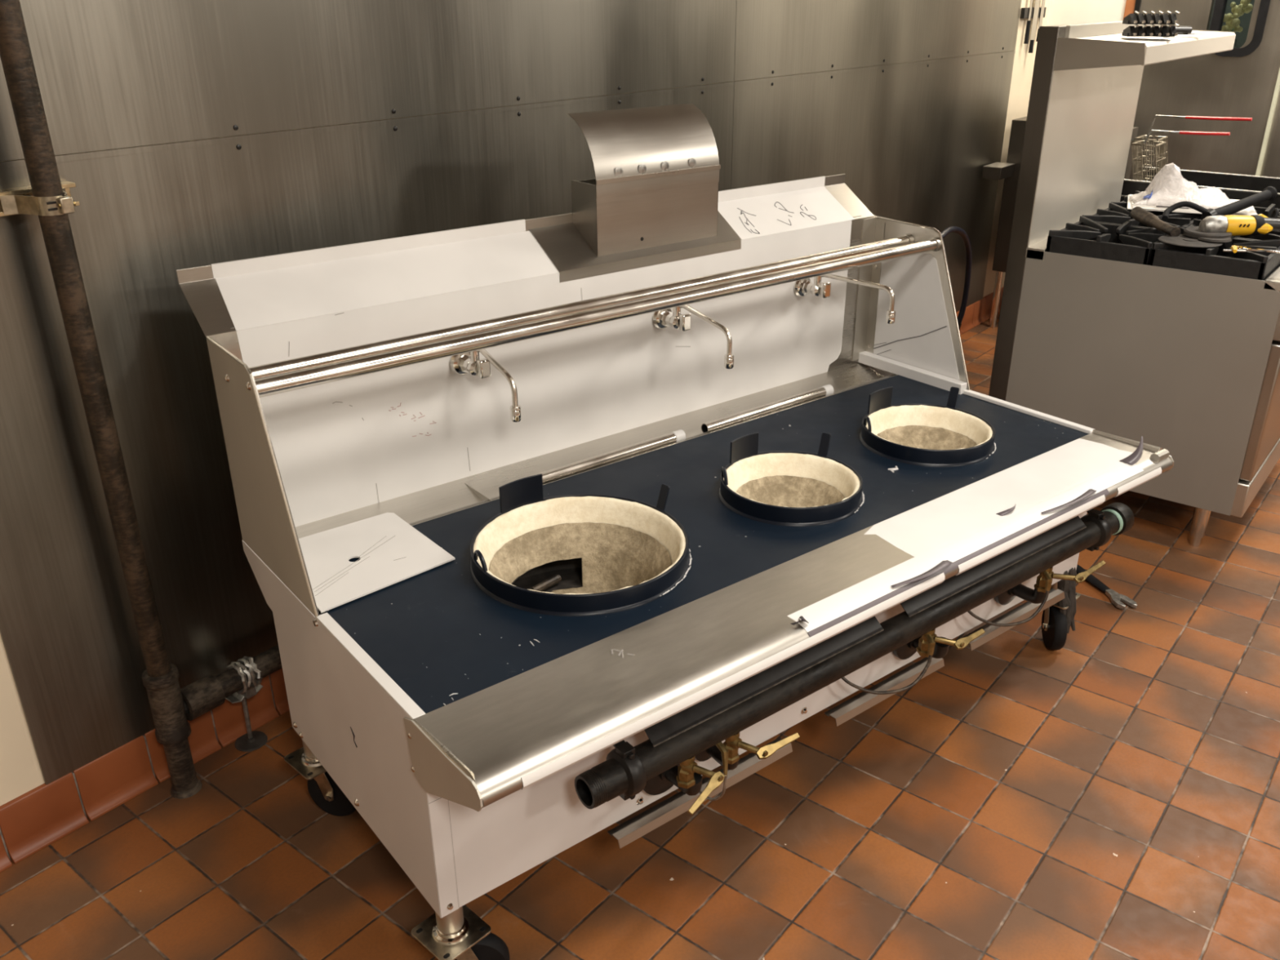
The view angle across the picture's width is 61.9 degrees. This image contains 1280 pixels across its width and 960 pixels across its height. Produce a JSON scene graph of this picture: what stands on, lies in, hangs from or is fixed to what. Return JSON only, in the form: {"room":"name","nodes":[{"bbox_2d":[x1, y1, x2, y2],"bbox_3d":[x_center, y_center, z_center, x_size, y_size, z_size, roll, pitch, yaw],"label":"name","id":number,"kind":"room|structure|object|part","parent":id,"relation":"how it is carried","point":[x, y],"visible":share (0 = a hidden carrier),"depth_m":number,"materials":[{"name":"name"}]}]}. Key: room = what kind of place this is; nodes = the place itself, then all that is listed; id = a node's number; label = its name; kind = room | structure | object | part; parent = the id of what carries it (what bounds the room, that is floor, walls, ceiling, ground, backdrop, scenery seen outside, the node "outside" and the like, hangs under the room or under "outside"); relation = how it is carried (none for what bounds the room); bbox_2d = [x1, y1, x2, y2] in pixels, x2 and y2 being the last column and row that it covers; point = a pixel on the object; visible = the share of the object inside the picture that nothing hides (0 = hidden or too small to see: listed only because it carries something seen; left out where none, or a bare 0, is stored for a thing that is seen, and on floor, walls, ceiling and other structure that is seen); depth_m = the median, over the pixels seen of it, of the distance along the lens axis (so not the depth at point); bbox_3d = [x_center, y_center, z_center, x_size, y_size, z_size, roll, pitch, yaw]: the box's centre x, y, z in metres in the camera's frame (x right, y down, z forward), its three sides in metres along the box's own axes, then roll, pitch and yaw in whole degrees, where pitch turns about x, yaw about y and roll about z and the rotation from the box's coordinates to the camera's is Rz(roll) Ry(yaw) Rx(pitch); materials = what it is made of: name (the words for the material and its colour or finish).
{"room":"commercial kitchen","nodes":[
{"label":"commercial kitchen","id":0,"kind":"room"},
{"bbox_2d":[0,0,1049,805],"bbox_3d":[0.239,-1.315,3.495,0.124,2.750,8.600,18,30,35],"label":"wall","id":1,"kind":"structure","parent":0,"point":[188,134],"depth_m":2.34,"materials":[{"name":"grey metal"}]},
{"bbox_2d":[0,181,79,217],"bbox_3d":[-1.387,-0.347,1.571,0.030,0.041,1.107,18,30,35],"label":"channel","id":2,"kind":"object","parent":1,"relation":"attached to","point":[27,190],"visible":0.36,"depth_m":1.89,"materials":[{"name":"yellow metal"}]},
{"bbox_2d":[0,187,75,215],"bbox_3d":[-1.041,-0.485,1.874,0.096,0.032,0.113,18,30,35],"label":"clamp","id":3,"kind":"object","parent":2,"relation":"attached to","point":[11,204],"visible":0.99,"depth_m":1.86,"materials":[{"name":"metal"}]},
{"bbox_2d":[0,0,282,799],"bbox_3d":[-0.336,-0.914,2.634,0.074,2.740,2.301,18,30,35],"label":"gas pipe","id":4,"kind":"object","parent":1,"relation":"attached to","point":[171,707],"visible":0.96,"depth_m":2.04,"materials":[{"name":"brown metal"}]},
{"bbox_2d":[0,287,1003,872],"bbox_3d":[-0.111,0.108,3.536,0.028,0.130,7.310,18,30,35],"label":"baseboard","id":5,"kind":"structure","parent":1,"relation":"attached to","point":[44,815],"depth_m":2.35,"materials":[{"name":"tile"}]},
{"bbox_2d":[1019,7,1046,18],"bbox_3d":[1.945,-2.310,5.277,0.020,0.048,0.290,18,30,35],"label":"rack","id":6,"kind":"object","parent":1,"relation":"attached to","point":[1024,11],"visible":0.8,"depth_m":5.20,"materials":[{"name":"black metal"}]},
{"bbox_2d":[1023,0,1032,44],"bbox_3d":[1.905,-2.329,5.191,0.022,0.385,0.022,18,30,35],"label":"knife","id":7,"kind":"object","parent":6,"relation":"hanging from","point":[1028,21],"visible":1,"depth_m":5.23,"materials":[{"name":"metal"}]},
{"bbox_3d":[1.905,-2.202,5.249,0.022,0.105,0.021,18,30,35],"label":"handle","id":8,"kind":"part","parent":7,"relation":"part of","materials":[{"name":"black plastic"}]},
{"bbox_3d":[1.904,-2.377,5.169,0.002,0.280,0.022,18,30,35],"label":"blade","id":9,"kind":"part","parent":7,"relation":"part of","materials":[{"name":"metal"}]},
{"bbox_2d":[1028,0,1039,53],"bbox_3d":[1.954,-2.358,5.247,0.022,0.480,0.060,18,30,35],"label":"knife","id":10,"kind":"object","parent":6,"relation":"hanging from","point":[1037,2],"visible":1,"depth_m":5.29,"materials":[{"name":"metal"}]},
{"bbox_3d":[1.956,-2.167,5.333,0.022,0.060,0.021,18,30,35],"label":"handle","id":11,"kind":"part","parent":10,"relation":"part of","materials":[{"name":"black plastic"}]},
{"bbox_3d":[1.954,-2.385,5.234,0.002,0.420,0.060,18,30,35],"label":"blade","id":12,"kind":"part","parent":10,"relation":"part of","materials":[{"name":"metal"}]},
{"bbox_2d":[1035,0,1045,41],"bbox_3d":[2.007,-2.390,5.305,0.036,0.390,0.022,-10,26,-20],"label":"knife","id":13,"kind":"object","parent":6,"relation":"hanging from","point":[1042,6],"visible":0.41,"depth_m":5.33,"materials":[{"name":"metal"}]},
{"bbox_3d":[2.007,-2.417,5.292,0.002,0.330,0.040,18,30,35],"label":"blade","id":14,"kind":"part","parent":13,"relation":"part of","materials":[{"name":"metal"}]},
{"bbox_2d":[0,313,1279,959],"bbox_3d":[2.524,0.716,2.419,5.915,0.080,8.600,18,30,35],"label":"floor","id":15,"kind":"structure","parent":0,"point":[1113,793],"depth_m":2.26,"materials":[{"name":"tile"}]},
{"bbox_2d":[225,656,267,751],"bbox_3d":[-0.921,0.520,2.500,0.110,0.246,0.081,18,30,35],"label":"stand","id":16,"kind":"object","parent":15,"relation":"on","point":[251,740],"visible":0.85,"depth_m":2.47,"materials":[{"name":"silver metal"}]},
{"bbox_3d":[-0.931,0.556,2.527,0.016,0.142,0.010,18,30,35],"label":"rod","id":17,"kind":"part","parent":16,"relation":"part of","materials":[{"name":"grey metal"}]},
{"bbox_2d":[176,103,1173,959],"bbox_3d":[0.207,-0.059,2.394,1.995,1.376,1.104,-18,30,-34],"label":"range","id":18,"kind":"object","parent":15,"relation":"on","point":[594,644],"visible":1,"depth_m":2.27,"materials":[{"name":"metal"}]},
{"bbox_3d":[-0.698,-0.011,1.964,0.002,0.432,0.384,-18,30,-34],"label":"panel","id":19,"kind":"part","parent":18,"relation":"part of","materials":[{"name":"silver metal"}]},
{"bbox_3d":[-0.693,0.596,2.289,0.104,0.004,0.104,21,32,39],"label":"caster plate","id":20,"kind":"part","parent":18,"relation":"part of","materials":[{"name":"metal"}]},
{"bbox_3d":[-0.577,0.430,1.996,0.003,0.394,0.785,-18,30,-34],"label":"panel","id":21,"kind":"part","parent":18,"relation":"part of","materials":[{"name":"white metal"}]},
{"bbox_2d":[298,512,455,613],"bbox_3d":[-0.553,0.152,2.112,0.288,0.004,0.300,-18,30,-34],"label":"cover plate","id":22,"kind":"object","parent":18,"relation":"on","point":[390,551],"visible":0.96,"depth_m":2.11,"materials":[{"name":"white metal"}]},
{"bbox_3d":[-0.322,0.564,1.726,0.034,0.368,0.002,-18,30,-34],"label":"corner trim","id":23,"kind":"part","parent":18,"relation":"part of","materials":[{"name":"white metal"}]},
{"bbox_3d":[-0.330,0.787,1.863,0.104,0.004,0.104,21,32,39],"label":"caster plate","id":24,"kind":"part","parent":18,"relation":"part of","materials":[{"name":"metal"}]},
{"bbox_2d":[449,348,521,422],"bbox_3d":[-0.322,-0.220,2.315,0.216,0.132,0.076,18,30,35],"label":"faucet","id":25,"kind":"object","parent":18,"relation":"on","point":[467,370],"depth_m":2.35,"materials":[{"name":"silver metal"}]},
{"bbox_2d":[176,173,873,336],"bbox_3d":[-0.111,-0.581,2.561,1.888,0.105,0.124,-18,30,-34],"label":"hood","id":26,"kind":"object","parent":18,"relation":"attached to","point":[257,296],"depth_m":2.41,"materials":[{"name":"metal"}]},
{"bbox_2d":[208,215,875,371],"bbox_3d":[-0.068,-0.296,2.642,1.892,0.485,0.004,-18,30,-34],"label":"backsplash","id":27,"kind":"structure","parent":18,"relation":"attached to","point":[228,340],"depth_m":3.11,"materials":[{"name":"metal"}]},
{"bbox_3d":[0.001,-0.425,2.468,1.876,0.032,0.032,-18,30,-34],"label":"rinse rod","id":28,"kind":"part","parent":18,"relation":"part of","materials":[{"name":"silver metal"}]},
{"bbox_2d":[489,522,671,594],"bbox_3d":[-0.117,0.243,2.155,0.360,0.172,0.360,-18,30,-34],"label":"burner","id":29,"kind":"object","parent":18,"relation":"on","point":[615,556],"depth_m":2.27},
{"bbox_3d":[0.059,-0.400,2.397,1.876,0.032,0.032,-18,30,-34],"label":"rinse rod","id":30,"kind":"part","parent":18,"relation":"part of","materials":[{"name":"silver metal"}]},
{"bbox_3d":[0.012,0.104,2.714,1.896,0.384,0.004,-18,30,-34],"label":"panel","id":31,"kind":"part","parent":18,"relation":"part of","materials":[{"name":"blue metal"}]},
{"bbox_2d":[532,429,685,484],"bbox_3d":[-0.074,-0.050,2.568,0.469,0.031,0.043,-18,30,-34],"label":"tube","id":32,"kind":"object","parent":18,"relation":"on","point":[677,436],"visible":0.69,"depth_m":2.57,"materials":[{"name":"silver metal"}]},
{"bbox_3d":[-0.066,-0.036,2.559,0.464,0.010,0.010,-18,30,-34],"label":"thin rod","id":33,"kind":"part","parent":32,"relation":"part of","materials":[{"name":"silver metal"}]},
{"bbox_3d":[-0.054,0.432,1.826,0.020,0.022,0.082,-18,30,-34],"label":"hanger arm","id":34,"kind":"part","parent":18,"relation":"part of","materials":[{"name":"black metal"}]},
{"bbox_2d":[652,304,733,368],"bbox_3d":[0.141,-0.364,2.615,0.257,0.122,0.088,18,30,35],"label":"faucet","id":35,"kind":"object","parent":18,"relation":"on","point":[665,322],"depth_m":2.64,"materials":[{"name":"silver metal"}]},
{"bbox_3d":[0.107,0.515,1.891,0.064,0.026,0.026,17,30,34],"label":"valve stem","id":36,"kind":"part","parent":18,"relation":"part of","materials":[{"name":"gold metal"}]},
{"bbox_3d":[0.116,0.541,1.847,0.021,0.023,0.106,15,28,29],"label":"valve lever","id":37,"kind":"part","parent":18,"relation":"part of","materials":[{"name":"gold metal"}]},
{"bbox_3d":[0.192,0.488,1.951,0.064,0.026,0.026,17,30,34],"label":"valve stem","id":38,"kind":"part","parent":18,"relation":"part of","materials":[{"name":"gold metal"}]},
{"bbox_3d":[0.413,0.316,2.244,1.896,0.384,0.002,-18,30,-34],"label":"panel","id":39,"kind":"part","parent":18,"relation":"part of","materials":[{"name":"silver metal"}]},
{"bbox_2d":[701,384,835,433],"bbox_3d":[0.354,-0.191,2.873,0.470,0.031,0.044,-18,30,-34],"label":"tube","id":40,"kind":"object","parent":18,"relation":"on","point":[827,390],"visible":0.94,"depth_m":2.86,"materials":[{"name":"silver metal"}]},
{"bbox_3d":[0.252,0.487,1.954,0.096,0.019,0.021,-16,29,-31],"label":"valve lever","id":41,"kind":"part","parent":18,"relation":"part of","materials":[{"name":"gold metal"}]},
{"bbox_2d":[736,475,844,506],"bbox_3d":[0.336,0.078,2.402,0.244,0.086,0.244,-18,30,-34],"label":"bowl","id":42,"kind":"object","parent":18,"relation":"on","point":[788,491],"depth_m":2.48,"materials":[{"name":"beige ceramic"}]},
{"bbox_3d":[0.465,0.172,2.104,1.898,0.039,0.209,-18,30,-34],"label":"rail","id":43,"kind":"part","parent":18,"relation":"part of","materials":[{"name":"metal"}]},
{"bbox_2d":[794,273,895,324],"bbox_3d":[0.556,-0.501,2.862,0.322,0.093,0.101,18,30,35],"label":"faucet","id":44,"kind":"object","parent":18,"relation":"on","point":[804,289],"depth_m":2.91,"materials":[{"name":"silver metal"}]},
{"bbox_3d":[0.800,-0.501,3.021,0.002,0.431,0.384,-18,30,-34],"label":"panel","id":45,"kind":"part","parent":18,"relation":"part of","materials":[{"name":"silver metal"}]},
{"bbox_2d":[877,425,977,449],"bbox_3d":[0.714,-0.051,2.682,0.252,0.086,0.252,-18,30,-34],"label":"bowl","id":46,"kind":"object","parent":18,"relation":"on","point":[924,437],"depth_m":2.76,"materials":[{"name":"beige ceramic"}]},
{"bbox_3d":[0.641,0.341,2.268,0.068,0.026,0.026,13,28,28],"label":"valve stem","id":47,"kind":"part","parent":18,"relation":"part of","materials":[{"name":"gold metal"}]},
{"bbox_3d":[0.704,0.339,2.276,0.097,0.017,0.021,-18,30,-34],"label":"valve lever","id":48,"kind":"part","parent":18,"relation":"part of","materials":[{"name":"gold metal"}]},
{"bbox_3d":[0.922,-0.060,3.053,0.003,0.394,0.785,-18,30,-34],"label":"panel","id":49,"kind":"part","parent":18,"relation":"part of","materials":[{"name":"metal"}]},
{"bbox_3d":[0.989,0.227,2.513,0.079,0.026,0.028,8,26,17],"label":"valve stem","id":50,"kind":"part","parent":18,"relation":"part of","materials":[{"name":"gold metal"}]},
{"bbox_3d":[1.123,0.312,2.888,0.104,0.004,0.104,21,32,39],"label":"caster plate","id":51,"kind":"part","parent":18,"relation":"part of","materials":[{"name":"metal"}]},
{"bbox_3d":[1.069,0.218,2.533,0.122,0.019,0.021,-18,30,-34],"label":"valve lever","id":52,"kind":"part","parent":18,"relation":"part of","materials":[{"name":"gold metal"}]},
{"bbox_2d":[941,226,972,329],"bbox_3d":[1.362,-0.822,4.904,0.076,0.680,0.593,18,30,35],"label":"gas hose","id":53,"kind":"object","parent":15,"relation":"on","point":[961,232],"visible":0.68,"depth_m":5.03,"materials":[{"name":"rubber"}]},
{"bbox_2d":[982,116,1026,328],"bbox_3d":[2.060,-1.314,5.407,0.520,1.145,0.532,18,30,35],"label":"post","id":54,"kind":"object","parent":15,"relation":"on","point":[1009,171],"visible":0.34,"depth_m":5.39,"materials":[{"name":"black metal"}]},
{"bbox_3d":[1.882,-0.959,5.637,0.036,0.310,0.035,18,30,35],"label":"leg","id":55,"kind":"part","parent":54,"relation":"part of","materials":[{"name":"silver metal"}]},
{"bbox_2d":[982,164,1013,179],"bbox_3d":[1.779,-1.533,5.301,0.090,0.056,0.170,18,30,35],"label":"shelf","id":56,"kind":"object","parent":54,"relation":"attached to","point":[989,171],"depth_m":5.25,"materials":[{"name":"metal"}]},
{"bbox_2d":[1075,564,1137,609],"bbox_3d":[1.374,0.316,3.187,0.058,0.021,0.262,-8,25,-15],"label":"wrench","id":57,"kind":"object","parent":15,"relation":"on","point":[1115,597],"visible":0.93,"depth_m":3.13,"materials":[{"name":"metal"}]},
{"bbox_2d":[988,20,1279,546],"bbox_3d":[1.884,-0.719,3.632,0.891,1.535,1.104,18,30,35],"label":"gas range","id":58,"kind":"object","parent":15,"relation":"on","point":[1106,325],"depth_m":3.33,"materials":[{"name":"metal"}]},
{"bbox_2d":[1053,37,1145,71],"bbox_3d":[1.336,-1.235,3.103,0.255,0.093,0.002,18,30,35],"label":"shelf","id":59,"kind":"object","parent":58,"relation":"attached to","point":[1068,53],"depth_m":3.11,"materials":[{"name":"metal"}]},
{"bbox_3d":[1.531,-0.314,3.356,0.740,0.726,0.003,18,30,35],"label":"panel","id":60,"kind":"part","parent":58,"relation":"part of","materials":[{"name":"silver metal"}]},
{"bbox_2d":[1121,10,1180,36],"bbox_3d":[1.552,-1.383,3.236,0.139,0.071,0.157,4,25,10],"label":"rack","id":61,"kind":"object","parent":58,"relation":"on","point":[1131,19],"visible":1,"depth_m":3.22,"materials":[{"name":"metal"}]},
{"bbox_2d":[1130,206,1181,236],"bbox_3d":[1.623,-0.814,3.362,0.042,0.045,0.271,-1,24,-1],"label":"handle","id":62,"kind":"object","parent":58,"relation":"on","point":[1139,214],"visible":1,"depth_m":3.36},
{"bbox_3d":[1.754,-0.870,3.446,0.166,0.052,0.061,-3,25,-7],"label":"cord","id":63,"kind":"part","parent":58,"relation":"part of","materials":[{"name":"black rubber"}]},
{"bbox_2d":[1167,26,1205,35],"bbox_3d":[1.725,-1.443,3.425,0.159,0.027,0.096,-7,25,-15],"label":"cylinder","id":64,"kind":"object","parent":58,"relation":"on","point":[1181,30],"visible":0.53,"depth_m":3.40,"materials":[{"name":"metal"}]},
{"bbox_2d":[1127,194,1257,215],"bbox_3d":[1.916,-0.961,3.718,0.400,0.012,0.299,10,26,21],"label":"paper stack","id":65,"kind":"object","parent":58,"relation":"on","point":[1251,211],"visible":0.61,"depth_m":3.63,"materials":[{"name":"white paper"}]},
{"bbox_2d":[1155,205,1188,208],"bbox_3d":[1.814,-0.929,3.637,0.100,0.001,0.024,10,26,21],"label":"print","id":66,"kind":"object","parent":65,"relation":"on","point":[1157,206],"depth_m":3.64},
{"bbox_2d":[1129,162,1232,208],"bbox_3d":[1.881,-1.022,3.677,0.338,0.132,0.220,10,26,21],"label":"plastic bag","id":67,"kind":"object","parent":65,"relation":"on","point":[1177,188],"visible":0.94,"depth_m":3.65,"materials":[{"name":"white plastic"}]},
{"bbox_2d":[1158,234,1231,247],"bbox_3d":[1.653,-0.719,3.189,0.191,0.013,0.176,18,30,35],"label":"round disc","id":68,"kind":"object","parent":58,"relation":"on","point":[1183,240],"visible":0.87,"depth_m":3.17,"materials":[{"name":"grey metal"}]},
{"bbox_3d":[1.789,0.139,3.413,0.049,0.155,0.049,18,30,35],"label":"leg","id":69,"kind":"part","parent":58,"relation":"part of","materials":[{"name":"silver metal"}]},
{"bbox_2d":[1192,29,1234,48],"bbox_3d":[2.023,-1.594,3.884,0.255,0.093,0.002,18,30,35],"label":"shelf","id":70,"kind":"object","parent":58,"relation":"attached to","point":[1193,29],"depth_m":3.83,"materials":[{"name":"metal"}]},
{"bbox_3d":[1.904,-0.895,3.485,0.482,0.088,0.100,-10,26,-20],"label":"side handle","id":71,"kind":"part","parent":58,"relation":"part of","materials":[{"name":"black plastic"}]},
{"bbox_2d":[1182,208,1279,238],"bbox_3d":[1.865,-0.773,3.223,0.427,0.085,0.132,-1,24,-1],"label":"grinder","id":72,"kind":"object","parent":58,"relation":"on","point":[1214,226],"visible":1,"depth_m":3.20,"materials":[{"name":"yellow plastic"}]},
{"bbox_2d":[1222,244,1245,253],"bbox_3d":[1.701,-0.660,3.053,0.060,0.018,0.035,3,25,8],"label":"key","id":73,"kind":"object","parent":58,"relation":"on","point":[1233,248],"visible":1,"depth_m":3.05,"materials":[{"name":"metal"}]},
{"bbox_3d":[1.701,-0.656,3.054,0.060,0.006,0.006,3,25,8],"label":"rod","id":74,"kind":"part","parent":73,"relation":"part of","materials":[{"name":"silver metal"}]},
{"bbox_2d":[1230,245,1279,253],"bbox_3d":[1.847,-0.647,3.033,0.302,0.009,0.038,10,27,22],"label":"wrench","id":75,"kind":"object","parent":58,"relation":"on","point":[1239,247],"visible":0.82,"depth_m":3.06,"materials":[{"name":"silver metal"}]},
{"bbox_3d":[2.124,-0.093,3.606,0.050,0.110,0.949,18,30,35],"label":"kick panel","id":76,"kind":"part","parent":58,"relation":"part of","materials":[{"name":"metal"}]},
{"bbox_3d":[2.122,-0.347,3.492,0.048,0.430,0.931,18,30,35],"label":"oven door","id":77,"kind":"part","parent":58,"relation":"part of","materials":[{"name":"metal"}]},
{"bbox_3d":[2.089,-0.638,3.387,0.132,0.168,0.949,18,30,35],"label":"control panel","id":78,"kind":"part","parent":58,"relation":"part of","materials":[{"name":"metal"}]},
{"bbox_2d":[1120,126,1279,208],"bbox_3d":[2.206,-0.784,4.270,0.793,1.120,0.394,18,30,35],"label":"fryer","id":79,"kind":"object","parent":15,"relation":"on","point":[1235,186],"visible":0.07,"depth_m":4.20,"materials":[{"name":"black metal"}]},
{"bbox_2d":[1131,129,1230,181],"bbox_3d":[2.044,-1.215,4.059,0.319,0.226,0.134,18,30,35],"label":"basket","id":80,"kind":"object","parent":79,"relation":"in","point":[1136,144],"visible":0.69,"depth_m":4.09,"materials":[{"name":"metal"}]},
{"bbox_2d":[1133,115,1252,181],"bbox_3d":[2.152,-1.292,4.182,0.389,0.264,0.134,18,30,35],"label":"basket","id":81,"kind":"object","parent":79,"relation":"in","point":[1200,117],"visible":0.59,"depth_m":4.22,"materials":[{"name":"metal"}]},
{"bbox_2d":[1046,0,1279,177],"bbox_3d":[2.675,-2.083,5.153,1.421,2.750,0.102,18,30,35],"label":"wall","id":82,"kind":"structure","parent":0,"point":[1060,11],"depth_m":5.30,"materials":[{"name":"white paint"}]},
{"bbox_2d":[1123,0,1135,18],"bbox_3d":[2.430,-1.856,5.466,0.045,2.080,0.112,18,30,35],"label":"trim","id":83,"kind":"structure","parent":82,"relation":"attached to","point":[1130,4],"depth_m":5.21,"materials":[{"name":"orange"}]},
{"bbox_2d":[1128,0,1279,179],"bbox_3d":[2.699,-1.739,5.230,0.701,2.060,0.068,18,30,35],"label":"door","id":84,"kind":"structure","parent":82,"relation":"in","point":[1243,81],"depth_m":5.10,"materials":[{"name":"metal"}]},
{"bbox_2d":[1208,0,1215,30],"bbox_3d":[3.607,-2.469,5.989,1.715,2.750,0.100,18,30,35],"label":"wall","id":85,"kind":"structure","parent":0,"point":[1214,0],"depth_m":6.12,"materials":[{"name":"grey metal"}]}
]}

